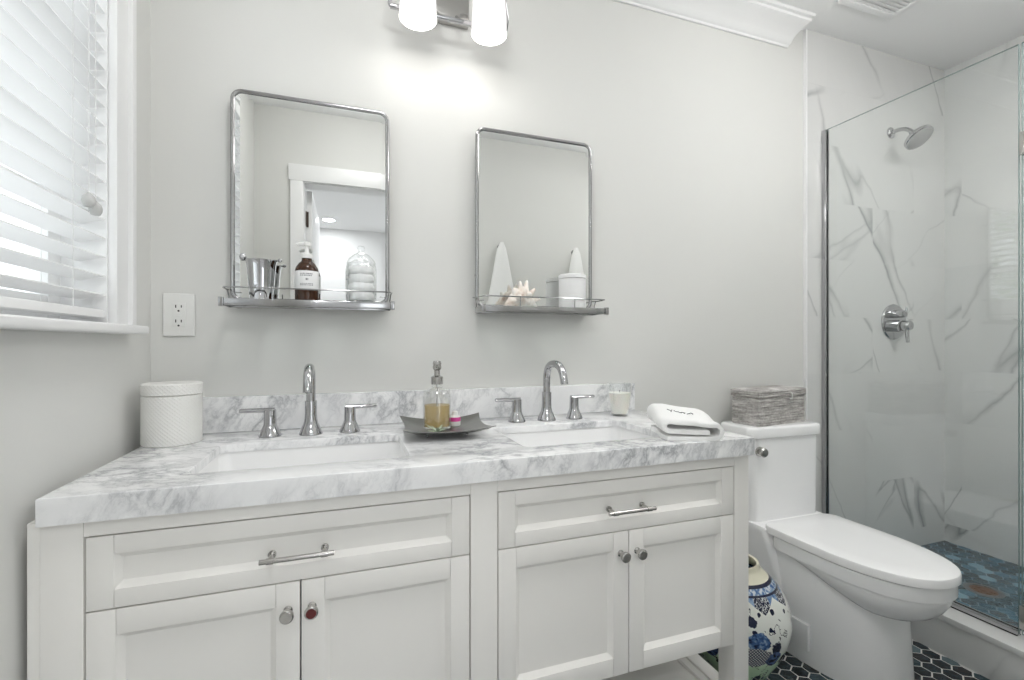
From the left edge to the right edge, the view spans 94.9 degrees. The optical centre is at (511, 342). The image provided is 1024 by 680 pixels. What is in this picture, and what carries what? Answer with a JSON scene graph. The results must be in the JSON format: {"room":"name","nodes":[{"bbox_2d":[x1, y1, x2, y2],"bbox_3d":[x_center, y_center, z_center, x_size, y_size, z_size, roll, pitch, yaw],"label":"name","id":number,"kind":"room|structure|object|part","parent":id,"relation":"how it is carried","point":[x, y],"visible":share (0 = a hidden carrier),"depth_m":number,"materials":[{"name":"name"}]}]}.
{"room":"bathroom","nodes":[
{"label":"bathroom","id":0,"kind":"room"},
{"bbox_2d":[0,0,150,679],"bbox_3d":[-0.809,-0.164,0.540,0.120,2.547,1.875,0,0,-19],"label":"wall","id":1,"kind":"structure","parent":0,"point":[70,401],"depth_m":0.92,"materials":[{"name":"paint"}]},
{"bbox_2d":[0,0,148,333],"bbox_3d":[-0.849,-0.613,0.728,0.170,1.181,0.940,0,0,-19],"label":"window","id":2,"kind":"structure","parent":1,"relation":"in","point":[119,61],"depth_m":1.09,"materials":[{"name":"paint"}]},
{"bbox_3d":[-0.917,-0.577,0.718,0.035,1.067,0.722,0,0,-19],"label":"frame","id":3,"kind":"part","parent":2,"relation":"part of","materials":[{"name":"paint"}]},
{"bbox_2d":[0,0,105,317],"bbox_3d":[-0.838,-0.584,0.746,0.074,1.051,0.713,0,0,-19],"label":"window blind","id":4,"kind":"object","parent":2,"relation":"attached to","point":[46,58],"visible":1,"depth_m":0.91,"materials":[{"name":"white plastic"}]},
{"bbox_3d":[-0.844,-0.067,0.743,0.050,0.018,0.707,0,0,-19],"label":"rail","id":5,"kind":"part","parent":4,"relation":"part of","materials":[{"name":"white plastic"}]},
{"bbox_3d":[-0.915,-0.567,0.945,0.053,0.987,0.001,0,0,-19],"label":"ladder cord","id":6,"kind":"part","parent":4,"relation":"part of","materials":[{"name":"white fabric"}]},
{"bbox_3d":[-0.901,-0.697,1.001,0.002,0.766,0.002,0,0,41],"label":"pull cord","id":7,"kind":"part","parent":4,"relation":"part of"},
{"bbox_3d":[-0.911,-0.692,1.028,0.002,0.776,0.002,0,0,41],"label":"pull cord","id":8,"kind":"part","parent":4,"relation":"part of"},
{"bbox_3d":[-0.849,-0.033,0.728,0.170,0.021,0.940,0,0,-19],"label":"sill","id":9,"kind":"part","parent":2,"relation":"part of","materials":[{"name":"paint"}]},
{"bbox_3d":[-0.809,-0.623,0.756,0.024,1.160,0.910,0,0,-19],"label":"casing","id":10,"kind":"part","parent":2,"relation":"part of","materials":[{"name":"paint"}]},
{"bbox_2d":[151,0,944,545],"bbox_3d":[0.610,-0.164,1.962,3.500,2.547,0.131,0,0,-19],"label":"wall","id":11,"kind":"structure","parent":0,"point":[693,132],"depth_m":1.85,"materials":[{"name":"paint"}]},
{"bbox_2d":[163,293,194,335],"bbox_3d":[-0.957,-0.081,1.350,0.079,0.124,0.009,0,0,-19],"label":"wall outlet","id":12,"kind":"object","parent":11,"relation":"attached to","point":[178,308],"visible":1,"depth_m":1.35,"materials":[{"name":"white plastic"}]},
{"bbox_2d":[172,303,185,326],"bbox_3d":[-0.956,-0.081,1.348,0.034,0.067,0.003,0,0,-19],"label":"receptacle","id":13,"kind":"object","parent":12,"relation":"attached to","point":[178,309],"depth_m":1.35,"materials":[{"name":"white plastic"}]},
{"bbox_2d":[218,89,394,311],"bbox_3d":[-0.595,-0.423,1.406,0.463,0.646,0.142,0,0,-19],"label":"wall mirror","id":14,"kind":"object","parent":11,"relation":"attached to","point":[314,172],"visible":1,"depth_m":1.43,"materials":[{"name":"silver metal"}]},
{"bbox_2d":[239,253,281,298],"bbox_3d":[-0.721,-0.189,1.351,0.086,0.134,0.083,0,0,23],"label":"metal cup","id":15,"kind":"object","parent":14,"relation":"on","point":[261,272],"visible":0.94,"depth_m":1.32,"materials":[{"name":"silver metal"}]},
{"bbox_3d":[-0.722,-0.245,1.350,0.110,0.022,0.019,0,0,-19],"label":"rod","id":16,"kind":"part","parent":15,"relation":"part of","materials":[{"name":"silver metal"}]},
{"bbox_3d":[-0.595,-0.113,1.406,0.463,0.026,0.142,0,0,-19],"label":"shelf frame","id":17,"kind":"part","parent":14,"relation":"part of","materials":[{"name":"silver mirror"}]},
{"bbox_2d":[295,242,318,299],"bbox_3d":[-0.607,-0.210,1.389,0.066,0.176,0.066,0,0,-19],"label":"pump bottle","id":18,"kind":"object","parent":14,"relation":"on","point":[306,271],"visible":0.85,"depth_m":1.36,"materials":[{"name":"orange glass"}]},
{"bbox_3d":[-0.593,-0.138,1.400,0.463,0.043,0.124,0,0,-19],"label":"guard rail","id":19,"kind":"part","parent":14,"relation":"part of","materials":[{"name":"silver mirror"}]},
{"bbox_2d":[345,246,376,301],"bbox_3d":[-0.462,-0.210,1.440,0.091,0.176,0.091,0,0,-19],"label":"apothecary jar","id":20,"kind":"object","parent":14,"relation":"on","point":[361,277],"visible":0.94,"depth_m":1.41,"materials":[{"name":"clear glass"}]},
{"bbox_2d":[203,383,634,433],"bbox_3d":[-0.256,0.210,1.589,1.554,0.104,0.020,0,0,-19],"label":"backsplash","id":21,"kind":"structure","parent":11,"relation":"attached to","point":[220,414],"depth_m":1.53,"materials":[{"name":"stone"}]},
{"bbox_2d":[388,0,508,45],"bbox_3d":[-0.195,-1.097,1.515,0.397,0.215,0.202,0,0,-19],"label":"vanity light","id":22,"kind":"object","parent":11,"relation":"attached to","point":[489,24],"visible":1,"depth_m":1.48,"materials":[{"name":"white glass"}]},
{"bbox_3d":[-0.287,-1.074,1.436,0.114,0.168,0.114,0,0,-19],"label":"lamp shade","id":23,"kind":"part","parent":22,"relation":"part of","materials":[{"name":"white glass"}]},
{"bbox_2d":[399,6,436,30],"bbox_3d":[-0.287,-0.997,1.436,0.112,0.011,0.112,0,0,-19],"label":"diffuser","id":24,"kind":"object","parent":22,"relation":"attached to","point":[417,18],"depth_m":1.44,"materials":[{"name":"white glass"}]},
{"bbox_3d":[-0.201,-1.119,1.532,0.397,0.134,0.136,0,0,-19],"label":"arm","id":25,"kind":"part","parent":22,"relation":"part of","materials":[{"name":"silver metal"}]},
{"bbox_3d":[-0.217,-1.147,1.602,0.140,0.117,0.022,0,0,-19],"label":"plate","id":26,"kind":"part","parent":22,"relation":"part of","materials":[{"name":"silver metal"}]},
{"bbox_3d":[-0.074,-1.074,1.511,0.114,0.168,0.114,0,0,-19],"label":"lamp shade","id":27,"kind":"part","parent":22,"relation":"part of","materials":[{"name":"white glass"}]},
{"bbox_2d":[472,23,505,45],"bbox_3d":[-0.074,-0.997,1.511,0.112,0.011,0.112,0,0,-19],"label":"diffuser","id":28,"kind":"object","parent":22,"relation":"attached to","point":[486,34],"depth_m":1.52,"materials":[{"name":"white glass"}]},
{"bbox_2d":[472,127,608,315],"bbox_3d":[0.100,-0.423,1.650,0.463,0.646,0.142,0,0,-19],"label":"wall mirror","id":29,"kind":"object","parent":11,"relation":"attached to","point":[533,193],"visible":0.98,"depth_m":1.68,"materials":[{"name":"silver metal"}]},
{"bbox_2d":[503,280,540,305],"bbox_3d":[0.034,-0.170,1.611,0.086,0.094,0.121,0,0,35],"label":"conch shell","id":30,"kind":"object","parent":29,"relation":"on","point":[521,290],"visible":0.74,"depth_m":1.59,"materials":[{"name":"white"}]},
{"bbox_3d":[0.102,-0.138,1.644,0.463,0.043,0.124,0,0,-19],"label":"guard rail","id":31,"kind":"part","parent":29,"relation":"part of","materials":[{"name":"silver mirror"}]},
{"bbox_3d":[0.100,-0.113,1.650,0.463,0.026,0.142,0,0,-19],"label":"shelf frame","id":32,"kind":"part","parent":29,"relation":"part of","materials":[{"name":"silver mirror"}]},
{"bbox_2d":[558,273,585,307],"bbox_3d":[0.215,-0.182,1.674,0.098,0.120,0.098,0,0,-19],"label":"canister","id":33,"kind":"object","parent":29,"relation":"on","point":[571,285],"visible":0.82,"depth_m":1.63,"materials":[{"name":"white ceramic"}]},
{"bbox_3d":[0.215,-0.234,1.674,0.098,0.016,0.098,0,0,-19],"label":"lid","id":34,"kind":"part","parent":33,"relation":"part of","materials":[{"name":"white ceramic"}]},
{"bbox_2d":[613,0,815,47],"bbox_3d":[0.153,-1.385,1.691,2.459,0.105,0.100,0,0,-19],"label":"trim","id":35,"kind":"structure","parent":11,"relation":"attached to","point":[773,22],"depth_m":1.98,"materials":[{"name":"paint"}]},
{"bbox_2d":[803,29,806,419],"bbox_3d":[1.344,-0.164,2.161,0.010,2.547,0.023,0,0,-19],"label":"trim","id":36,"kind":"structure","parent":11,"relation":"attached to","point":[805,30],"depth_m":2.15,"materials":[{"name":"paint"}]},
{"bbox_2d":[881,304,913,342],"bbox_3d":[1.916,-0.097,2.308,0.176,0.192,0.081,0,0,-19],"label":"shower valve","id":37,"kind":"object","parent":11,"relation":"attached to","point":[894,323],"visible":1,"depth_m":2.32,"materials":[{"name":"silver metal"}]},
{"bbox_3d":[1.904,-0.105,2.341,0.176,0.176,0.011,0,0,-19],"label":"plate","id":38,"kind":"part","parent":37,"relation":"part of","materials":[{"name":"silver metal"}]},
{"bbox_3d":[1.914,-0.149,2.311,0.040,0.052,0.054,0,0,-19],"label":"diverter knob","id":39,"kind":"part","parent":37,"relation":"part of","materials":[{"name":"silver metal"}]},
{"bbox_3d":[1.917,-0.085,2.304,0.060,0.060,0.071,0,0,-19],"label":"temperature handle","id":40,"kind":"part","parent":37,"relation":"part of","materials":[{"name":"silver metal"}]},
{"bbox_3d":[1.923,-0.036,2.287,0.018,0.069,0.020,0,0,-19],"label":"lever","id":41,"kind":"part","parent":37,"relation":"part of","materials":[{"name":"silver metal"}]},
{"bbox_2d":[887,125,933,149],"bbox_3d":[1.913,-1.002,2.258,0.120,0.141,0.173,0,0,-19],"label":"shower fixture","id":42,"kind":"object","parent":11,"relation":"attached to","point":[917,137],"visible":1,"depth_m":2.23,"materials":[{"name":"silver metal"}]},
{"bbox_3d":[1.902,-1.027,2.289,0.019,0.055,0.102,0,0,-19],"label":"arm","id":43,"kind":"part","parent":42,"relation":"part of","materials":[{"name":"silver metal"}]},
{"bbox_2d":[911,607,1023,679],"bbox_3d":[1.693,1.077,1.412,0.142,0.225,1.623,0,0,-19],"label":"shower curb","id":44,"kind":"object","parent":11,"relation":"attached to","point":[994,653],"depth_m":1.59,"materials":[{"name":"stone"}]},
{"bbox_2d":[822,44,1020,635],"bbox_3d":[1.559,-0.009,1.867,0.022,1.949,0.675,0,0,-19],"label":"shower door frame","id":45,"kind":"structure","parent":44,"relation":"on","point":[972,612],"depth_m":2.17,"materials":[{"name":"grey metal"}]},
{"bbox_2d":[1019,42,1023,634],"bbox_3d":[1.814,-0.015,1.142,0.024,1.939,0.853,0,0,-19],"label":"shower door","id":46,"kind":"structure","parent":45,"relation":"attached to","point":[1021,134],"depth_m":1.54,"materials":[{"name":"clear glass"}]},
{"bbox_3d":[1.815,-0.015,1.141,0.010,1.939,0.850,0,0,-19],"label":"pane","id":47,"kind":"part","parent":46,"relation":"part of","materials":[{"name":"clear glass"}]},
{"bbox_2d":[699,639,989,679],"bbox_3d":[0.402,1.150,0.901,2.645,0.080,1.755,0,0,-19],"label":"floor","id":48,"kind":"structure","parent":0,"point":[929,664],"depth_m":1.60,"materials":[{"name":"black tile"}]},
{"bbox_2d":[27,455,747,679],"bbox_3d":[-0.166,0.709,1.301,1.573,0.803,0.596,0,0,-19],"label":"bathroom vanity","id":49,"kind":"object","parent":48,"relation":"on","point":[630,573],"visible":0.94,"depth_m":1.02,"materials":[{"name":"paint"}]},
{"bbox_3d":[-0.786,0.710,0.839,0.060,0.800,0.060,0,0,-19],"label":"leg","id":50,"kind":"part","parent":49,"relation":"part of","materials":[{"name":"paint"}]},
{"bbox_3d":[-0.588,0.654,0.889,0.343,0.358,0.020,0,0,-19],"label":"door","id":51,"kind":"part","parent":49,"relation":"part of","materials":[{"name":"paint"}]},
{"bbox_3d":[-0.424,0.407,0.946,0.690,0.130,0.020,0,0,-19],"label":"drawer","id":52,"kind":"part","parent":49,"relation":"part of","materials":[{"name":"paint"}]},
{"bbox_3d":[-0.438,0.528,0.915,0.026,0.026,0.030,0,0,-19],"label":"knob","id":53,"kind":"part","parent":49,"relation":"part of","materials":[{"name":"silver metal"}]},
{"bbox_3d":[-0.417,0.413,0.917,0.132,0.015,0.040,0,0,-19],"label":"handle","id":54,"kind":"part","parent":49,"relation":"part of","materials":[{"name":"silver metal"}]},
{"bbox_3d":[-0.391,0.528,0.915,0.020,0.020,0.001,0,0,-19],"label":"knob","id":55,"kind":"part","parent":49,"relation":"part of","materials":[{"name":"red metal"}]},
{"bbox_3d":[-0.396,0.528,0.930,0.026,0.026,0.030,0,0,-19],"label":"knob","id":56,"kind":"part","parent":49,"relation":"part of","materials":[{"name":"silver metal"}]},
{"bbox_3d":[-0.261,0.654,1.003,0.344,0.358,0.020,0,0,-19],"label":"door","id":57,"kind":"part","parent":49,"relation":"part of","materials":[{"name":"paint"}]},
{"bbox_2d":[35,410,754,527],"bbox_3d":[-0.160,0.286,1.322,1.560,0.048,0.587,0,0,-19],"label":"countertop","id":58,"kind":"structure","parent":49,"relation":"on","point":[143,482],"depth_m":1.04,"materials":[{"name":"stone"}]},
{"bbox_2d":[140,381,202,447],"bbox_3d":[-0.893,0.183,1.236,0.135,0.158,0.135,0,0,-19],"label":"canister","id":59,"kind":"object","parent":58,"relation":"on","point":[171,412],"visible":1,"depth_m":1.18,"materials":[{"name":"white ceramic"}]},
{"bbox_3d":[-0.893,0.119,1.236,0.135,0.030,0.135,0,0,-19],"label":"lid","id":60,"kind":"part","parent":59,"relation":"part of","materials":[{"name":"white ceramic"}]},
{"bbox_2d":[199,441,405,472],"bbox_3d":[-0.491,0.352,1.147,0.488,0.140,0.328,0,0,-19],"label":"sink","id":61,"kind":"object","parent":58,"relation":"in","point":[242,460],"visible":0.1,"depth_m":1.27,"materials":[{"name":"ceramic"}]},
{"bbox_2d":[239,363,376,437],"bbox_3d":[-0.563,0.159,1.308,0.364,0.205,0.161,0,0,-19],"label":"faucet","id":62,"kind":"object","parent":58,"relation":"on","point":[310,427],"visible":1,"depth_m":1.33,"materials":[{"name":"silver metal"}]},
{"bbox_3d":[-0.710,0.189,1.310,0.088,0.014,0.021,0,0,-19],"label":"lever","id":63,"kind":"part","parent":62,"relation":"part of","materials":[{"name":"silver metal"}]},
{"bbox_3d":[-0.680,0.225,1.321,0.058,0.075,0.058,0,0,-19],"label":"handle","id":64,"kind":"part","parent":62,"relation":"part of","materials":[{"name":"silver metal"}]},
{"bbox_3d":[-0.560,0.114,1.298,0.025,0.115,0.140,0,0,-19],"label":"spout","id":65,"kind":"part","parent":62,"relation":"part of","materials":[{"name":"silver metal"}]},
{"bbox_3d":[-0.579,0.214,1.353,0.063,0.096,0.063,0,0,-19],"label":"spout","id":66,"kind":"part","parent":62,"relation":"part of","materials":[{"name":"silver metal"}]},
{"bbox_3d":[-0.480,0.225,1.391,0.058,0.075,0.058,0,0,-19],"label":"handle","id":67,"kind":"part","parent":62,"relation":"part of","materials":[{"name":"silver metal"}]},
{"bbox_3d":[-0.450,0.189,1.402,0.088,0.014,0.021,0,0,-19],"label":"lever","id":68,"kind":"part","parent":62,"relation":"part of","materials":[{"name":"silver metal"}]},
{"bbox_2d":[400,412,494,437],"bbox_3d":[-0.195,0.243,1.364,0.249,0.038,0.249,0,0,-15],"label":"tray","id":69,"kind":"object","parent":58,"relation":"on","point":[471,423],"visible":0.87,"depth_m":1.37,"materials":[{"name":"silver metal"}]},
{"bbox_2d":[423,361,450,429],"bbox_3d":[-0.221,0.151,1.383,0.082,0.198,0.082,0,0,-19],"label":"soap dispenser","id":70,"kind":"object","parent":69,"relation":"on","point":[436,414],"visible":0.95,"depth_m":1.36,"materials":[{"name":"clear glass"}]},
{"bbox_2d":[423,384,450,429],"bbox_3d":[-0.221,0.185,1.383,0.082,0.129,0.082,0,0,-19],"label":"bottle","id":71,"kind":"object","parent":70,"relation":"attached to","point":[436,414],"depth_m":1.35,"materials":[{"name":"clear glass"}]},
{"bbox_2d":[425,424,448,431],"bbox_3d":[-0.206,0.236,1.308,0.072,0.023,0.067,0,0,-19],"label":"air plant","id":72,"kind":"object","parent":69,"relation":"on","point":[439,429],"visible":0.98,"depth_m":1.31,"materials":[{"name":"green plant"}]},
{"bbox_2d":[450,411,460,425],"bbox_3d":[-0.173,0.228,1.425,0.034,0.044,0.034,0,0,-19],"label":"bottle","id":73,"kind":"object","parent":69,"relation":"on","point":[455,419],"visible":0.94,"depth_m":1.41,"materials":[{"name":"white plastic"}]},
{"bbox_2d":[495,360,594,422],"bbox_3d":[0.133,0.159,1.552,0.364,0.205,0.161,0,0,-19],"label":"faucet","id":74,"kind":"object","parent":58,"relation":"on","point":[546,414],"visible":1,"depth_m":1.58,"materials":[{"name":"silver metal"}]},
{"bbox_3d":[-0.014,0.189,1.555,0.088,0.014,0.021,0,0,-19],"label":"lever","id":75,"kind":"part","parent":74,"relation":"part of","materials":[{"name":"silver metal"}]},
{"bbox_3d":[0.016,0.225,1.566,0.058,0.075,0.058,0,0,-19],"label":"handle","id":76,"kind":"part","parent":74,"relation":"part of","materials":[{"name":"silver metal"}]},
{"bbox_3d":[0.118,0.214,1.597,0.063,0.096,0.063,0,0,-19],"label":"spout","id":77,"kind":"part","parent":74,"relation":"part of","materials":[{"name":"silver metal"}]},
{"bbox_3d":[0.142,0.114,1.545,0.025,0.115,0.140,0,0,-25],"label":"spout","id":78,"kind":"part","parent":74,"relation":"part of","materials":[{"name":"silver metal"}]},
{"bbox_3d":[0.216,0.225,1.636,0.058,0.075,0.058,0,0,-19],"label":"handle","id":79,"kind":"part","parent":74,"relation":"part of","materials":[{"name":"silver metal"}]},
{"bbox_3d":[0.247,0.189,1.646,0.088,0.014,0.021,0,0,-19],"label":"lever","id":80,"kind":"part","parent":74,"relation":"part of","materials":[{"name":"silver metal"}]},
{"bbox_2d":[503,426,651,446],"bbox_3d":[0.196,0.352,1.388,0.488,0.140,0.328,0,0,-19],"label":"sink","id":81,"kind":"object","parent":58,"relation":"in","point":[598,434],"visible":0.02,"depth_m":1.53,"materials":[{"name":"ceramic"}]},
{"bbox_2d":[607,382,631,416],"bbox_3d":[0.389,0.203,1.700,0.089,0.119,0.089,0,0,-19],"label":"candle","id":82,"kind":"object","parent":58,"relation":"on","point":[619,401],"visible":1,"depth_m":1.67,"materials":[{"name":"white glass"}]},
{"bbox_2d":[647,403,724,440],"bbox_3d":[0.485,0.220,1.329,0.177,0.082,0.150,0,0,0],"label":"folded towel","id":83,"kind":"object","parent":58,"relation":"on","point":[673,423],"visible":1,"depth_m":1.27,"materials":[{"name":"white fabric"}]},
{"bbox_3d":[-0.072,0.710,1.089,0.063,0.800,0.060,0,0,-19],"label":"leg","id":84,"kind":"part","parent":49,"relation":"part of","materials":[{"name":"paint"}]},
{"bbox_3d":[0.128,0.654,1.140,0.344,0.358,0.020,0,0,-19],"label":"door","id":85,"kind":"part","parent":49,"relation":"part of","materials":[{"name":"paint"}]},
{"bbox_3d":[0.287,0.407,1.196,0.682,0.130,0.020,0,0,-19],"label":"drawer","id":86,"kind":"part","parent":49,"relation":"part of","materials":[{"name":"paint"}]},
{"bbox_3d":[0.277,0.528,1.166,0.026,0.026,0.030,0,0,-19],"label":"knob","id":87,"kind":"part","parent":49,"relation":"part of","materials":[{"name":"silver metal"}]},
{"bbox_3d":[0.292,0.413,1.167,0.132,0.015,0.040,0,0,-19],"label":"handle","id":88,"kind":"part","parent":49,"relation":"part of","materials":[{"name":"silver metal"}]},
{"bbox_3d":[0.323,0.528,1.182,0.026,0.026,0.030,0,0,-19],"label":"knob","id":89,"kind":"part","parent":49,"relation":"part of","materials":[{"name":"silver metal"}]},
{"bbox_2d":[602,659,696,679],"bbox_3d":[-0.200,1.014,1.325,1.469,0.023,0.488,0,0,-19],"label":"shelf","id":90,"kind":"object","parent":49,"relation":"attached to","point":[678,669],"depth_m":1.43,"materials":[{"name":"paint"}]},
{"bbox_3d":[0.451,0.654,1.253,0.334,0.358,0.020,0,0,-19],"label":"door","id":91,"kind":"part","parent":49,"relation":"part of","materials":[{"name":"paint"}]},
{"bbox_3d":[0.526,1.015,1.580,0.070,0.050,0.488,0,0,-19],"label":"shelf rail","id":92,"kind":"part","parent":49,"relation":"part of","materials":[{"name":"paint"}]},
{"bbox_3d":[0.629,0.710,1.336,0.050,0.800,0.060,0,0,-19],"label":"leg","id":93,"kind":"part","parent":49,"relation":"part of","materials":[{"name":"paint"}]},
{"bbox_2d":[699,554,792,679],"bbox_3d":[0.763,0.924,1.614,0.344,0.370,0.344,0,0,-19],"label":"jar","id":94,"kind":"object","parent":48,"relation":"on","point":[770,627],"visible":0.36,"depth_m":1.48,"materials":[{"name":"ceramic"}]},
{"bbox_2d":[720,420,961,679],"bbox_3d":[1.160,0.719,1.701,0.380,0.781,0.720,0,0,-19],"label":"toilet","id":95,"kind":"object","parent":48,"relation":"on","point":[853,591],"visible":0.87,"depth_m":1.58,"materials":[{"name":"white ceramic"}]},
{"bbox_3d":[0.966,0.422,1.814,0.038,0.038,0.031,0,0,-19],"label":"flush lever","id":96,"kind":"part","parent":95,"relation":"part of","materials":[{"name":"silver metal"}]},
{"bbox_2d":[731,385,805,426],"bbox_3d":[1.071,0.256,1.955,0.312,0.145,0.140,0,0,-28],"label":"wicker basket","id":97,"kind":"object","parent":95,"relation":"on","point":[757,406],"visible":1,"depth_m":1.89,"materials":[{"name":"grey wicker"}]},
{"bbox_3d":[1.070,0.200,1.958,0.312,0.032,0.133,0,0,-28],"label":"lid","id":98,"kind":"part","parent":97,"relation":"part of","materials":[{"name":"grey wicker"}]},
{"bbox_3d":[1.071,0.350,1.953,0.380,0.044,0.186,0,0,-19],"label":"tank lid","id":99,"kind":"part","parent":95,"relation":"part of","materials":[{"name":"white ceramic"}]},
{"bbox_3d":[1.094,0.741,1.889,0.364,0.736,0.310,0,0,-19],"label":"tank","id":100,"kind":"part","parent":95,"relation":"part of","materials":[{"name":"white ceramic"}]},
{"bbox_3d":[1.194,0.696,1.603,0.354,0.029,0.512,0,0,-19],"label":"seat lid","id":101,"kind":"part","parent":95,"relation":"part of","materials":[{"name":"white ceramic"}]},
{"bbox_3d":[1.198,0.735,1.594,0.348,0.043,0.475,0,0,-19],"label":"seat","id":102,"kind":"part","parent":95,"relation":"part of","materials":[{"name":"white ceramic"}]},
{"bbox_3d":[1.198,0.808,1.592,0.336,0.100,0.454,0,0,-19],"label":"bowl","id":103,"kind":"part","parent":95,"relation":"part of","materials":[{"name":"white ceramic"}]},
{"bbox_2d":[775,0,1023,70],"bbox_3d":[0.898,-1.487,1.139,3.740,0.100,1.875,0,0,-19],"label":"ceiling","id":104,"kind":"structure","parent":0,"point":[939,34],"depth_m":2.13,"materials":[{"name":"paint"}]},
{"bbox_2d":[837,0,922,19],"bbox_3d":[1.569,-1.431,1.870,0.324,0.012,0.324,0,0,-19],"label":"ceiling vent","id":105,"kind":"object","parent":104,"relation":"in","point":[861,5],"visible":1,"depth_m":1.99,"materials":[{"name":"paint"}]},
{"bbox_2d":[853,0,914,13],"bbox_3d":[1.569,-1.429,1.870,0.270,0.005,0.272,0,0,-19],"label":"grille","id":106,"kind":"object","parent":105,"relation":"attached to","point":[860,4],"depth_m":1.99,"materials":[{"name":"paint"}]},
{"bbox_2d":[921,540,1023,631],"bbox_3d":[2.153,1.116,1.574,0.845,0.148,1.624,0,0,-19],"label":"floor","id":107,"kind":"structure","parent":0,"point":[974,566],"depth_m":2.09,"materials":[{"name":"teal tile"}]},
{"bbox_2d":[963,583,1005,598],"bbox_3d":[1.986,1.042,1.980,0.128,0.006,0.128,0,0,-19],"label":"floor drain","id":108,"kind":"object","parent":107,"relation":"on","point":[981,590],"visible":1,"depth_m":1.97,"materials":[{"name":"orange metal"}]},
{"bbox_2d":[945,35,1023,566],"bbox_3d":[2.606,-0.164,1.739,0.120,2.547,1.875,0,0,-19],"label":"wall","id":109,"kind":"structure","parent":0,"point":[981,99],"depth_m":2.34,"materials":[{"name":"stone"}]}
]}

